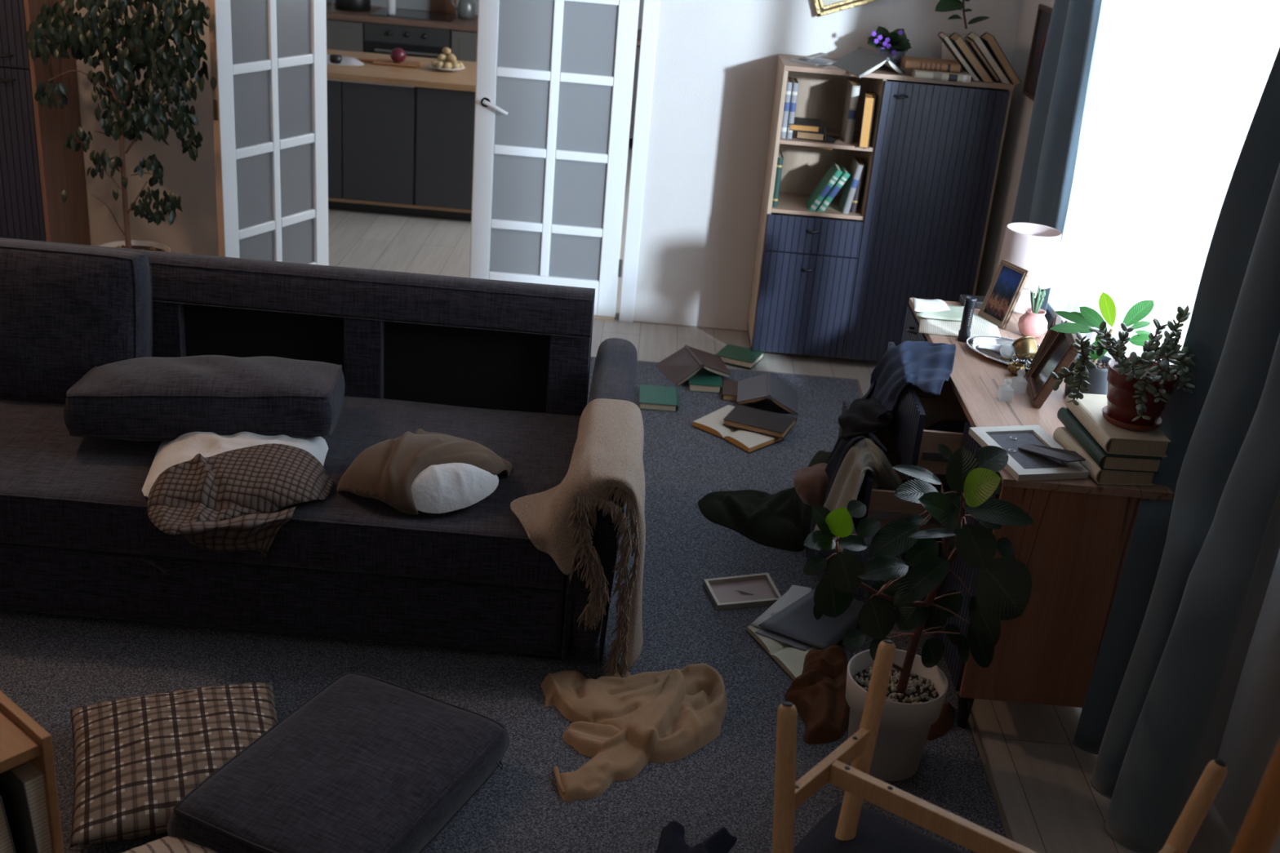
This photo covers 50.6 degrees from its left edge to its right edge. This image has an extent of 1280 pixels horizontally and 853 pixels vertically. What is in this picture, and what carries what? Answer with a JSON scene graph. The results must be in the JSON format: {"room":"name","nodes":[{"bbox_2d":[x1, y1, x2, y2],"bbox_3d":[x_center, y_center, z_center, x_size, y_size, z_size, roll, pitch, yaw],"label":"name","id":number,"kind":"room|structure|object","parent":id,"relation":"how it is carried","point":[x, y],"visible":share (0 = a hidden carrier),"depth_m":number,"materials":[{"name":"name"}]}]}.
{"room":"living room","nodes":[
{"label":"living room","id":0,"kind":"room"},
{"bbox_2d":[72,0,1022,330],"bbox_3d":[-1.348,-1.952,6.557,6.260,2.750,0.130,5,23,0],"label":"wall","id":1,"kind":"structure","parent":0,"point":[716,61],"depth_m":6.69,"materials":[{"name":"paint"}]},
{"bbox_2d":[208,0,328,265],"bbox_3d":[-1.718,-1.513,6.338,0.048,2.033,0.774,15,25,22],"label":"door","id":2,"kind":"structure","parent":1,"relation":"in","point":[268,57],"depth_m":6.35,"materials":[{"name":"white paint"}]},
{"bbox_2d":[325,0,659,322],"bbox_3d":[-0.792,-1.618,6.681,1.695,2.130,0.154,5,23,0],"label":"trim","id":3,"kind":"structure","parent":1,"relation":"attached to","point":[651,7],"depth_m":6.70,"materials":[{"name":"white paint"}]},
{"bbox_2d":[469,0,639,317],"bbox_3d":[-0.422,-1.528,6.639,0.780,2.033,0.105,5,23,0],"label":"door","id":4,"kind":"structure","parent":1,"relation":"in","point":[554,78],"depth_m":6.71,"materials":[{"name":"white paint"}]},
{"bbox_2d":[813,0,878,17],"bbox_3d":[0.945,-2.161,6.294,0.460,0.508,0.022,5,23,0],"label":"wall picture","id":5,"kind":"object","parent":1,"relation":"attached to","point":[824,4],"visible":1,"depth_m":6.37,"materials":[{"name":"gold metal"}]},
{"bbox_2d":[328,138,1234,852],"bbox_3d":[-1.239,0.014,5.636,6.800,0.120,14.100,5,23,0],"label":"floor","id":6,"kind":"structure","parent":0,"point":[1050,803],"depth_m":4.02,"materials":[{"name":"laminate"}]},
{"bbox_2d":[0,0,90,245],"bbox_3d":[-3.249,-1.784,6.347,1.002,2.300,0.483,5,23,0],"label":"wardrobe","id":7,"kind":"object","parent":6,"relation":"on","point":[35,168],"visible":0.59,"depth_m":6.38,"materials":[{"name":"brown wood"}]},
{"bbox_2d":[326,48,475,221],"bbox_3d":[-1.771,-1.915,8.796,2.250,0.868,0.930,5,23,0],"label":"kitchen island","id":8,"kind":"object","parent":6,"relation":"on","point":[400,140],"visible":0.43,"depth_m":8.40,"materials":[{"name":"grey"}]},
{"bbox_2d":[326,48,475,92],"bbox_3d":[-1.738,-2.295,8.634,2.250,0.040,0.930,5,23,0],"label":"island countertop","id":9,"kind":"structure","parent":8,"relation":"on","point":[423,76],"depth_m":8.36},
{"bbox_2d":[357,57,422,67],"bbox_3d":[-1.613,-2.339,8.690,0.400,0.016,0.180,5,23,0],"label":"cutting board","id":10,"kind":"object","parent":9,"relation":"on","point":[390,62],"visible":0.89,"depth_m":8.65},
{"bbox_2d":[326,2,641,138],"bbox_3d":[-1.771,-2.963,11.111,4.300,0.785,0.730,5,23,0],"label":"wall","id":11,"kind":"structure","parent":6,"relation":"on","point":[344,28],"depth_m":10.70,"materials":[{"name":"paint"}]},
{"bbox_2d":[335,0,370,11],"bbox_3d":[-2.318,-3.458,10.935,0.280,0.170,0.280,5,23,0],"label":"cooking pot","id":12,"kind":"object","parent":11,"relation":"on","point":[344,5],"visible":1,"depth_m":10.84,"materials":[{"name":"black metal"}]},
{"bbox_2d":[364,22,451,59],"bbox_3d":[-1.856,-2.926,11.061,0.679,0.742,0.656,5,23,0],"label":"oven","id":13,"kind":"object","parent":11,"relation":"in","point":[380,38],"visible":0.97,"depth_m":10.70,"materials":[{"name":"black metal"}]},
{"bbox_2d":[369,7,457,22],"bbox_3d":[-1.813,-3.338,10.970,0.650,0.006,0.500,5,23,0],"label":"cooktop","id":14,"kind":"object","parent":11,"relation":"in","point":[401,13],"visible":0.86,"depth_m":10.93,"materials":[{"name":"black glass"}]},
{"bbox_2d":[450,0,475,19],"bbox_3d":[-1.419,-3.424,10.986,0.182,0.212,0.150,20,27,31],"label":"kettle","id":15,"kind":"object","parent":11,"relation":"on","point":[466,10],"visible":1,"depth_m":10.94,"materials":[{"name":"grey"}]},
{"bbox_2d":[326,2,641,45],"bbox_3d":[-1.741,-3.305,10.966,4.300,0.040,0.730,5,23,0],"label":"countertop","id":16,"kind":"structure","parent":11,"relation":"on","point":[458,24],"depth_m":10.64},
{"bbox_2d":[0,356,1013,852],"bbox_3d":[-1.209,0.758,3.723,4.362,0.012,6.000,5,23,0],"label":"rug","id":17,"kind":"object","parent":6,"relation":"on","point":[51,665],"visible":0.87,"depth_m":3.89,"materials":[{"name":"carpet"}]},
{"bbox_2d":[0,690,63,852],"bbox_3d":[-1.550,0.871,2.744,0.360,0.488,0.600,22,29,35],"label":"side table","id":18,"kind":"object","parent":17,"relation":"on","point":[23,740],"visible":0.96,"depth_m":2.79,"materials":[{"name":"orange wood"}]},
{"bbox_2d":[0,795,16,852],"bbox_3d":[-1.404,0.861,2.864,0.254,0.333,0.083,22,29,35],"label":"book","id":19,"kind":"object","parent":18,"relation":"on","point":[6,844],"visible":1,"depth_m":2.77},
{"bbox_2d":[0,761,64,852],"bbox_3d":[-1.343,0.834,2.922,0.265,0.348,0.076,22,29,35],"label":"book","id":20,"kind":"object","parent":18,"relation":"in","point":[22,788],"visible":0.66,"depth_m":2.82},
{"bbox_2d":[24,0,217,252],"bbox_3d":[-2.336,-1.240,6.069,0.938,1.663,0.494,5,23,0],"label":"fig","id":21,"kind":"object","parent":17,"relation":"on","point":[144,44],"visible":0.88,"depth_m":5.84,"materials":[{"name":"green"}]},
{"bbox_2d":[99,240,170,252],"bbox_3d":[-2.363,-0.648,6.335,0.336,0.367,0.336,5,23,0],"label":"pot","id":22,"kind":"object","parent":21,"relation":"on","point":[135,244],"depth_m":6.38,"materials":[{"name":"grey"}]},
{"bbox_2d":[122,835,217,852],"bbox_3d":[-1.014,1.007,3.012,0.300,0.111,0.300,-12,28,-34],"label":"throw pillow","id":23,"kind":"object","parent":17,"relation":"on","point":[168,844],"visible":0.41,"depth_m":3.04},
{"bbox_2d":[69,682,278,848],"bbox_3d":[-1.151,0.822,3.390,0.514,0.136,0.552,-4,25,-21],"label":"throw pillow","id":24,"kind":"object","parent":17,"relation":"on","point":[135,758],"visible":0.77,"depth_m":3.32,"materials":[{"name":"fabric"}]},
{"bbox_2d":[0,237,636,663],"bbox_3d":[-1.419,-0.019,4.396,2.777,0.854,1.258,5,23,0],"label":"sofa","id":25,"kind":"object","parent":17,"relation":"on","point":[501,366],"visible":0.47,"depth_m":4.01,"materials":[{"name":"fabric"}]},
{"bbox_2d":[0,240,152,404],"bbox_3d":[-2.025,-0.341,4.441,0.813,0.530,0.267,4,23,-3],"label":"sofa cushion","id":26,"kind":"object","parent":25,"relation":"on","point":[67,311],"visible":0.81,"depth_m":4.34,"materials":[{"name":"fabric"}]},
{"bbox_2d":[63,355,345,441],"bbox_3d":[-1.357,-0.091,4.298,0.803,0.258,0.470,2,23,-8],"label":"sofa cushion","id":27,"kind":"object","parent":25,"relation":"on","point":[145,398],"visible":0.94,"depth_m":4.10,"materials":[{"name":"fabric"}]},
{"bbox_2d":[142,431,333,555],"bbox_3d":[-1.178,0.172,4.002,0.537,0.245,0.651,1,23,-10],"label":"throw pillow","id":28,"kind":"object","parent":25,"relation":"on","point":[195,481],"visible":0.94,"depth_m":3.86,"materials":[{"name":"brown fabric"}]},
{"bbox_2d":[337,428,512,515],"bbox_3d":[-0.642,0.076,4.130,0.488,0.152,0.586,5,23,0],"label":"throw pillow","id":29,"kind":"object","parent":25,"relation":"on","point":[421,470],"visible":1,"depth_m":3.95,"materials":[{"name":"brown fabric"}]},
{"bbox_2d":[510,398,645,678],"bbox_3d":[-0.177,0.329,4.096,0.421,0.655,0.684,5,23,0],"label":"throw blanket","id":30,"kind":"object","parent":25,"relation":"on","point":[607,454],"visible":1,"depth_m":3.82,"materials":[{"name":"beige fabric"}]},
{"bbox_2d":[166,672,509,852],"bbox_3d":[-0.706,0.876,3.323,0.536,0.181,0.747,14,24,19],"label":"sofa cushion","id":31,"kind":"object","parent":17,"relation":"on","point":[366,763],"visible":0.98,"depth_m":3.24,"materials":[{"name":"fabric"}]},
{"bbox_2d":[540,662,727,802],"bbox_3d":[-0.018,0.809,3.729,0.540,0.081,0.643,5,23,0],"label":"sweater","id":32,"kind":"object","parent":17,"relation":"on","point":[628,722],"visible":1,"depth_m":3.75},
{"bbox_2d":[639,384,678,412],"bbox_3d":[0.083,-0.126,6.009,0.172,0.032,0.215,4,23,-2],"label":"book","id":33,"kind":"object","parent":17,"relation":"on","point":[654,397],"visible":0.98,"depth_m":5.96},
{"bbox_2d":[655,345,731,385],"bbox_3d":[0.276,-0.289,6.318,0.324,0.131,0.328,-2,24,-16],"label":"book","id":34,"kind":"object","parent":17,"relation":"on","point":[683,364],"visible":1,"depth_m":6.29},
{"bbox_2d":[655,821,737,852],"bbox_3d":[0.136,1.020,3.299,0.213,0.055,0.205,5,23,0],"label":"garment","id":35,"kind":"object","parent":17,"relation":"on","point":[672,840],"visible":1,"depth_m":3.32,"materials":[{"name":"fabric"}]},
{"bbox_2d":[687,368,722,393],"bbox_3d":[0.300,-0.213,6.253,0.153,0.035,0.210,4,23,-2],"label":"book","id":36,"kind":"object","parent":17,"relation":"on","point":[705,380],"visible":0.76,"depth_m":6.19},
{"bbox_2d":[691,404,783,453],"bbox_3d":[0.420,0.004,5.778,0.282,0.027,0.390,-16,31,-41],"label":"book","id":37,"kind":"object","parent":17,"relation":"on","point":[749,442],"visible":0.63,"depth_m":5.70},
{"bbox_2d":[722,404,796,438],"bbox_3d":[0.513,-0.024,5.787,0.268,0.026,0.203,13,24,19],"label":"book","id":38,"kind":"object","parent":37,"relation":"on","point":[742,417],"visible":1,"depth_m":5.75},
{"bbox_2d":[720,379,756,403],"bbox_3d":[0.453,-0.161,6.171,0.161,0.028,0.191,6,23,3],"label":"book","id":39,"kind":"object","parent":17,"relation":"on","point":[730,388],"visible":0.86,"depth_m":6.13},
{"bbox_2d":[703,573,781,610],"bbox_3d":[0.343,0.547,4.493,0.250,0.022,0.176,-3,24,-18],"label":"picture frame","id":40,"kind":"object","parent":17,"relation":"on","point":[754,590],"visible":0.95,"depth_m":4.50,"materials":[{"name":"beige"}]},
{"bbox_2d":[710,578,776,603],"bbox_3d":[0.341,0.552,4.495,0.233,0.001,0.217,5,23,0],"label":"print","id":41,"kind":"object","parent":40,"relation":"on","point":[724,593],"depth_m":4.51},
{"bbox_2d":[697,450,831,551],"bbox_3d":[0.476,0.228,4.952,0.502,0.272,0.531,5,23,0],"label":"garment","id":42,"kind":"object","parent":17,"relation":"on","point":[781,520],"visible":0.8,"depth_m":4.95,"materials":[{"name":"fabric"}]},
{"bbox_2d":[737,371,798,414],"bbox_3d":[0.580,-0.153,6.082,0.294,0.119,0.362,5,23,0],"label":"book","id":43,"kind":"object","parent":17,"relation":"on","point":[758,388],"visible":1,"depth_m":6.05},
{"bbox_2d":[745,625,837,681],"bbox_3d":[0.488,0.673,4.227,0.227,0.020,0.374,-6,25,-24],"label":"notebook","id":44,"kind":"object","parent":17,"relation":"on","point":[790,659],"visible":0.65,"depth_m":4.15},
{"bbox_2d":[751,589,812,631],"bbox_3d":[0.493,0.592,4.381,0.126,0.005,0.338,17,26,27],"label":"paper sheet","id":45,"kind":"object","parent":44,"relation":"on","point":[765,615],"visible":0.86,"depth_m":4.33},
{"bbox_2d":[770,585,811,615],"bbox_3d":[0.514,0.576,4.409,0.107,0.001,0.244,14,25,20],"label":"paper sheet","id":46,"kind":"object","parent":45,"relation":"on","point":[794,593],"visible":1,"depth_m":4.45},
{"bbox_2d":[758,588,864,648],"bbox_3d":[0.574,0.608,4.334,0.240,0.003,0.368,19,27,30],"label":"book","id":47,"kind":"object","parent":45,"relation":"on","point":[797,621],"visible":0.66,"depth_m":4.29,"materials":[{"name":"grey"}]},
{"bbox_2d":[755,627,812,650],"bbox_3d":[0.449,0.661,4.215,0.176,0.002,0.059,19,27,29],"label":"book","id":48,"kind":"object","parent":44,"relation":"on","point":[771,634],"visible":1,"depth_m":4.21,"materials":[{"name":"paper"}]},
{"bbox_2d":[783,645,955,744],"bbox_3d":[0.675,0.776,3.950,0.502,0.081,0.447,5,23,0],"label":"garment","id":49,"kind":"object","parent":17,"relation":"on","point":[818,695],"visible":0.86,"depth_m":3.90,"materials":[{"name":"brown fabric"}]},
{"bbox_2d":[803,443,1034,781],"bbox_3d":[0.680,0.490,3.516,0.600,0.942,0.307,5,23,0],"label":"rubber plant","id":50,"kind":"object","parent":17,"relation":"on","point":[917,688],"visible":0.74,"depth_m":3.42,"materials":[{"name":"green plant"}]},
{"bbox_2d":[772,639,1227,852],"bbox_3d":[0.585,0.959,2.584,0.748,0.792,0.584,18,26,28],"label":"chair","id":51,"kind":"object","parent":17,"relation":"on","point":[849,827],"visible":1,"depth_m":2.63,"materials":[{"name":"brown wood"}]},
{"bbox_2d":[715,343,764,368],"bbox_3d":[0.483,-0.344,6.607,0.199,0.030,0.189,13,24,19],"label":"book","id":52,"kind":"object","parent":6,"relation":"on","point":[740,356],"visible":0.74,"depth_m":6.57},
{"bbox_2d":[746,53,1013,361],"bbox_3d":[1.119,-1.005,6.549,1.044,1.415,0.439,5,23,0],"label":"cabinet","id":53,"kind":"object","parent":6,"relation":"on","point":[831,282],"visible":0.73,"depth_m":6.41,"materials":[{"name":"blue wood"}]},
{"bbox_2d":[780,76,792,137],"bbox_3d":[0.677,-1.489,6.314,0.026,0.255,0.176,5,23,0],"label":"book","id":54,"kind":"object","parent":53,"relation":"on","point":[788,87],"visible":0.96,"depth_m":6.24,"materials":[{"name":"grey paper"}]},
{"bbox_2d":[786,76,798,138],"bbox_3d":[0.706,-1.487,6.314,0.026,0.255,0.176,5,23,0],"label":"book","id":55,"kind":"object","parent":53,"relation":"on","point":[795,83],"visible":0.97,"depth_m":6.24,"materials":[{"name":"grey paper"}]},
{"bbox_2d":[771,191,862,220],"bbox_3d":[0.840,-1.073,6.549,0.432,0.018,0.382,5,23,0],"label":"shelf","id":56,"kind":"object","parent":53,"relation":"attached to","point":[793,202],"depth_m":6.41,"materials":[{"name":"brown wood"}]},
{"bbox_2d":[796,134,839,151],"bbox_3d":[0.847,-1.343,6.376,0.178,0.034,0.200,11,24,13],"label":"book","id":57,"kind":"object","parent":53,"relation":"on","point":[829,139],"visible":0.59,"depth_m":6.30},
{"bbox_2d":[795,126,826,141],"bbox_3d":[0.807,-1.384,6.370,0.138,0.033,0.190,7,23,5],"label":"book","id":58,"kind":"object","parent":57,"relation":"on","point":[821,135],"visible":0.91,"depth_m":6.29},
{"bbox_2d":[788,116,822,132],"bbox_3d":[0.776,-1.414,6.340,0.146,0.028,0.200,7,23,7],"label":"book","id":59,"kind":"object","parent":58,"relation":"on","point":[802,124],"visible":0.93,"depth_m":6.26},
{"bbox_2d":[804,162,842,211],"bbox_3d":[0.873,-1.134,6.430,0.139,0.221,0.167,5,23,0],"label":"book","id":60,"kind":"object","parent":53,"relation":"on","point":[833,173],"visible":1,"depth_m":6.38,"materials":[{"name":"green paper"}]},
{"bbox_2d":[779,128,873,151],"bbox_3d":[0.866,-1.370,6.423,0.432,0.018,0.382,5,23,0],"label":"shelf","id":61,"kind":"object","parent":53,"relation":"attached to","point":[839,144],"depth_m":6.26,"materials":[{"name":"brown wood"}]},
{"bbox_2d":[816,164,850,211],"bbox_3d":[0.912,-1.127,6.432,0.134,0.212,0.167,5,23,0],"label":"book","id":62,"kind":"object","parent":53,"relation":"on","point":[845,175],"visible":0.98,"depth_m":6.36,"materials":[{"name":"green paper"}]},
{"bbox_2d":[840,79,860,142],"bbox_3d":[0.986,-1.477,6.340,0.038,0.262,0.180,5,23,0],"label":"book","id":63,"kind":"object","parent":53,"relation":"on","point":[853,87],"visible":1,"depth_m":6.28,"materials":[{"name":"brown paper"}]},
{"bbox_2d":[838,156,863,213],"bbox_3d":[1.002,-1.142,6.423,0.068,0.242,0.167,5,23,0],"label":"book","id":64,"kind":"object","parent":53,"relation":"on","point":[855,169],"visible":1,"depth_m":6.37,"materials":[{"name":"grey paper"}]},
{"bbox_2d":[858,91,875,147],"bbox_3d":[1.048,-1.417,6.252,0.045,0.230,0.177,7,23,6],"label":"book","id":65,"kind":"object","parent":53,"relation":"on","point":[869,96],"visible":1,"depth_m":6.18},
{"bbox_2d":[831,46,905,78],"bbox_3d":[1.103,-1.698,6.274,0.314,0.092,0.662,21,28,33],"label":"book","id":66,"kind":"object","parent":53,"relation":"on","point":[861,61],"visible":0.97,"depth_m":6.13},
{"bbox_2d":[866,26,911,69],"bbox_3d":[1.151,-1.759,6.279,0.208,0.182,0.209,5,23,0],"label":"african violet","id":67,"kind":"object","parent":53,"relation":"on","point":[893,45],"visible":0.98,"depth_m":6.24,"materials":[{"name":"green plant"}]},
{"bbox_2d":[877,47,906,69],"bbox_3d":[1.167,-1.714,6.300,0.132,0.085,0.132,5,23,0],"label":"pot","id":68,"kind":"object","parent":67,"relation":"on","point":[895,55],"depth_m":6.24,"materials":[{"name":"grey ceramic"}]},
{"bbox_2d":[909,68,971,83],"bbox_3d":[1.356,-1.591,6.117,0.250,0.033,0.158,5,23,0],"label":"book","id":69,"kind":"object","parent":53,"relation":"on","point":[962,77],"visible":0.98,"depth_m":6.05,"materials":[{"name":"white paper"}]},
{"bbox_2d":[900,55,960,72],"bbox_3d":[1.317,-1.643,6.141,0.246,0.036,0.159,5,23,0],"label":"book","id":70,"kind":"object","parent":69,"relation":"on","point":[907,62],"visible":1,"depth_m":6.07,"materials":[{"name":"brown paper"}]},
{"bbox_2d":[937,31,980,80],"bbox_3d":[1.456,-1.686,6.183,0.197,0.199,0.159,5,23,0],"label":"book","id":71,"kind":"object","parent":53,"relation":"on","point":[945,39],"visible":0.85,"depth_m":6.12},
{"bbox_2d":[934,0,990,70],"bbox_3d":[1.468,-1.859,6.255,0.286,0.435,0.214,5,23,0],"label":"potted plant","id":72,"kind":"object","parent":53,"relation":"on","point":[943,6],"visible":0.44,"depth_m":6.22,"materials":[{"name":"green plant"}]},
{"bbox_2d":[948,31,994,82],"bbox_3d":[1.512,-1.679,6.187,0.208,0.211,0.164,5,23,0],"label":"book","id":73,"kind":"object","parent":53,"relation":"on","point":[958,42],"visible":0.82,"depth_m":6.12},
{"bbox_2d":[964,36,999,81],"bbox_3d":[1.560,-1.679,6.181,0.164,0.170,0.156,5,23,0],"label":"book","id":74,"kind":"object","parent":53,"relation":"on","point":[978,54],"visible":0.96,"depth_m":6.13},
{"bbox_2d":[966,31,1010,84],"bbox_3d":[1.592,-1.678,6.184,0.204,0.216,0.162,5,23,0],"label":"book","id":75,"kind":"object","parent":53,"relation":"on","point":[972,36],"visible":0.78,"depth_m":6.12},
{"bbox_2d":[980,31,1021,87],"bbox_3d":[1.645,-1.678,6.183,0.188,0.214,0.164,5,23,0],"label":"book","id":76,"kind":"object","parent":53,"relation":"on","point":[989,41],"visible":0.82,"depth_m":6.12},
{"bbox_2d":[837,294,1174,728],"bbox_3d":[1.036,0.202,4.424,0.710,0.851,1.582,5,23,0],"label":"desk","id":77,"kind":"object","parent":6,"relation":"on","point":[1074,551],"depth_m":3.77,"materials":[{"name":"brown wood"}]},
{"bbox_2d":[793,462,829,506],"bbox_3d":[0.610,0.195,4.677,0.163,0.153,0.194,5,23,0],"label":"garment","id":78,"kind":"object","parent":77,"relation":"hanging from","point":[811,484],"visible":0.68,"depth_m":4.61,"materials":[{"name":"fabric"}]},
{"bbox_2d":[805,432,887,559],"bbox_3d":[0.660,0.233,4.480,0.129,0.653,0.692,5,23,0],"label":"trousers","id":79,"kind":"object","parent":77,"relation":"hanging from","point":[842,447],"visible":0.59,"depth_m":4.49,"materials":[{"name":"fabric"}]},
{"bbox_2d":[813,437,902,552],"bbox_3d":[0.698,0.281,4.284,0.203,0.481,0.565,5,23,0],"label":"clothing","id":80,"kind":"object","parent":77,"relation":"hanging from","point":[864,455],"visible":0.75,"depth_m":4.18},
{"bbox_2d":[837,395,893,440],"bbox_3d":[0.718,-0.019,4.403,0.125,0.160,0.284,2,23,-7],"label":"garment","id":81,"kind":"object","parent":77,"relation":"hanging from","point":[860,419],"visible":1,"depth_m":4.35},
{"bbox_2d":[862,340,955,434],"bbox_3d":[0.891,-0.061,4.386,0.283,0.378,0.639,5,23,0],"label":"clothing","id":82,"kind":"object","parent":77,"relation":"on","point":[926,366],"visible":0.81,"depth_m":4.35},
{"bbox_2d":[918,312,1000,337],"bbox_3d":[1.114,-0.358,4.731,0.280,0.004,0.313,8,23,8],"label":"paper sheet","id":83,"kind":"object","parent":77,"relation":"on","point":[981,326],"visible":0.6,"depth_m":4.69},
{"bbox_2d":[913,302,975,321],"bbox_3d":[1.078,-0.411,4.815,0.218,0.011,0.170,5,23,0],"label":"paper sheet","id":84,"kind":"object","parent":83,"relation":"on","point":[955,313],"visible":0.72,"depth_m":4.77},
{"bbox_2d":[911,297,950,311],"bbox_3d":[1.035,-0.435,4.832,0.135,0.016,0.169,5,23,0],"label":"paper sheet","id":85,"kind":"object","parent":84,"relation":"on","point":[920,304],"visible":1,"depth_m":4.82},
{"bbox_2d":[957,296,976,342],"bbox_3d":[1.098,-0.361,4.545,0.039,0.153,0.039,5,23,0],"label":"torch","id":86,"kind":"object","parent":77,"relation":"on","point":[964,333],"visible":0.96,"depth_m":4.53,"materials":[{"name":"black"}]},
{"bbox_2d":[965,335,1039,371],"bbox_3d":[1.260,-0.228,4.433,0.406,0.022,0.269,23,29,36],"label":"tray","id":87,"kind":"object","parent":77,"relation":"on","point":[992,348],"visible":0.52,"depth_m":4.52,"materials":[{"name":"silver metal"}]},
{"bbox_2d":[1011,336,1037,361],"bbox_3d":[1.253,-0.254,4.403,0.082,0.088,0.088,5,23,0],"label":"brass cup","id":88,"kind":"object","parent":87,"relation":"on","point":[1024,347],"visible":0.98,"depth_m":4.38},
{"bbox_2d":[977,258,1030,328],"bbox_3d":[1.277,-0.467,4.755,0.074,0.209,0.150,-5,25,-23],"label":"photo frame","id":89,"kind":"object","parent":77,"relation":"on","point":[1009,281],"visible":1,"depth_m":4.75,"materials":[{"name":"brown metal"}]},
{"bbox_2d":[983,266,1023,321],"bbox_3d":[1.276,-0.467,4.755,0.001,0.177,0.112,12,18,-29],"label":"photograph","id":90,"kind":"object","parent":89,"relation":"attached to","point":[1007,282],"depth_m":4.76},
{"bbox_2d":[968,425,1088,481],"bbox_3d":[1.061,0.056,3.687,0.219,0.049,0.326,0,24,-12],"label":"picture frame","id":91,"kind":"object","parent":77,"relation":"on","point":[1033,455],"visible":0.98,"depth_m":3.65,"materials":[{"name":"white wood"}]},
{"bbox_2d":[996,222,1061,314],"bbox_3d":[1.396,-0.566,4.894,0.204,0.302,0.204,5,23,0],"label":"table lamp","id":92,"kind":"object","parent":77,"relation":"on","point":[1034,248],"visible":0.68,"depth_m":4.80,"materials":[{"name":"fabric"}]},
{"bbox_2d":[1017,284,1048,337],"bbox_3d":[1.359,-0.396,4.652,0.100,0.174,0.100,5,23,0],"label":"vase","id":93,"kind":"object","parent":77,"relation":"on","point":[1033,322],"visible":1,"depth_m":4.63,"materials":[{"name":"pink ceramic"}]},
{"bbox_2d":[1026,315,1061,376],"bbox_3d":[1.266,-0.244,4.245,0.067,0.197,0.102,12,24,15],"label":"photo frame","id":94,"kind":"object","parent":77,"relation":"on","point":[1050,335],"visible":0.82,"depth_m":4.21,"materials":[{"name":"brown wood"}]},
{"bbox_2d":[1025,320,1080,408],"bbox_3d":[1.246,-0.189,4.084,0.105,0.217,0.221,8,23,7],"label":"photo frame","id":95,"kind":"object","parent":77,"relation":"on","point":[1060,353],"visible":0.71,"depth_m":4.07,"materials":[{"name":"brown wood"}]},
{"bbox_2d":[1033,333,1069,393],"bbox_3d":[1.244,-0.190,4.084,0.001,0.177,0.173,28,24,-2],"label":"photograph","id":96,"kind":"object","parent":95,"relation":"attached to","point":[1057,353],"depth_m":4.10},
{"bbox_2d":[1053,426,1154,485],"bbox_3d":[1.259,0.078,3.684,0.166,0.044,0.278,1,23,-8],"label":"book","id":97,"kind":"object","parent":77,"relation":"on","point":[1061,435],"visible":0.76,"depth_m":3.57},
{"bbox_2d":[1057,407,1162,473],"bbox_3d":[1.272,0.033,3.684,0.165,0.040,0.335,3,23,-4],"label":"book","id":98,"kind":"object","parent":97,"relation":"on","point":[1105,461],"visible":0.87,"depth_m":3.54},
{"bbox_2d":[1064,393,1170,457],"bbox_3d":[1.289,-0.008,3.673,0.172,0.045,0.317,3,23,-4],"label":"book","id":99,"kind":"object","parent":98,"relation":"on","point":[1113,439],"visible":0.81,"depth_m":3.56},
{"bbox_2d":[1050,305,1195,431],"bbox_3d":[1.258,-0.146,3.522,0.442,0.319,0.210,-6,25,-25],"label":"jade plant","id":100,"kind":"object","parent":99,"relation":"on","point":[1140,388],"visible":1,"depth_m":3.53,"materials":[{"name":"green plant"}]},
{"bbox_2d":[1049,292,1159,395],"bbox_3d":[1.410,-0.238,4.107,0.399,0.317,0.174,5,23,0],"label":"potted plant","id":101,"kind":"object","parent":77,"relation":"on","point":[1087,317],"visible":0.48,"depth_m":4.08,"materials":[{"name":"green plant"}]},
{"bbox_2d":[1230,739,1279,852],"bbox_3d":[1.008,0.713,1.935,0.587,1.847,0.345,0,24,-13],"label":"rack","id":102,"kind":"object","parent":6,"relation":"on","point":[1260,830],"visible":1,"depth_m":1.73,"materials":[{"name":"orange wood"}]},
{"bbox_2d":[974,0,1279,852],"bbox_3d":[1.812,-0.153,2.976,0.300,2.750,9.500,5,23,0],"label":"wall","id":103,"kind":"structure","parent":0,"point":[1251,739],"depth_m":3.56,"materials":[{"name":"paint"}]},
{"bbox_2d":[1022,4,1053,101],"bbox_3d":[1.746,-1.602,5.848,0.020,0.390,0.420,5,23,0],"label":"wall picture","id":104,"kind":"object","parent":103,"relation":"attached to","point":[1043,15],"visible":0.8,"depth_m":5.96,"materials":[{"name":"brown"}]},
{"bbox_3d":[1.715,-1.897,3.763,0.027,0.027,3.700,5,23,0],"label":"curtain rod","id":105,"kind":"object","parent":103,"relation":"attached to","visible":0},
{"bbox_2d":[1011,0,1102,315],"bbox_3d":[1.663,-1.152,5.441,0.109,2.604,0.680,5,23,0],"label":"curtain","id":106,"kind":"object","parent":105,"relation":"hanging from","point":[1051,154],"visible":0.42,"depth_m":5.34,"materials":[{"name":"fabric"}]},
{"bbox_2d":[1044,0,1279,364],"bbox_3d":[1.672,-0.700,4.362,0.035,2.590,2.470,5,23,0],"label":"window","id":107,"kind":"structure","parent":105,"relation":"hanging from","point":[1176,87],"depth_m":4.39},
{"bbox_2d":[1071,46,1279,852],"bbox_3d":[1.475,-0.226,3.231,0.311,2.608,0.657,5,23,0],"label":"curtain","id":108,"kind":"object","parent":105,"relation":"hanging from","point":[1199,564],"visible":0.94,"depth_m":3.35,"materials":[{"name":"fabric"}]},
{"bbox_3d":[-1.057,-2.946,8.955,6.900,2.750,5.075,5,23,0],"label":"wall","id":109,"kind":"structure","parent":0,"visible":0},
{"bbox_2d":[325,0,644,29],"bbox_3d":[-1.505,-3.735,11.184,3.700,0.614,0.020,5,23,0],"label":"backsplash","id":110,"kind":"structure","parent":109,"relation":"attached to","point":[423,5],"depth_m":11.28,"materials":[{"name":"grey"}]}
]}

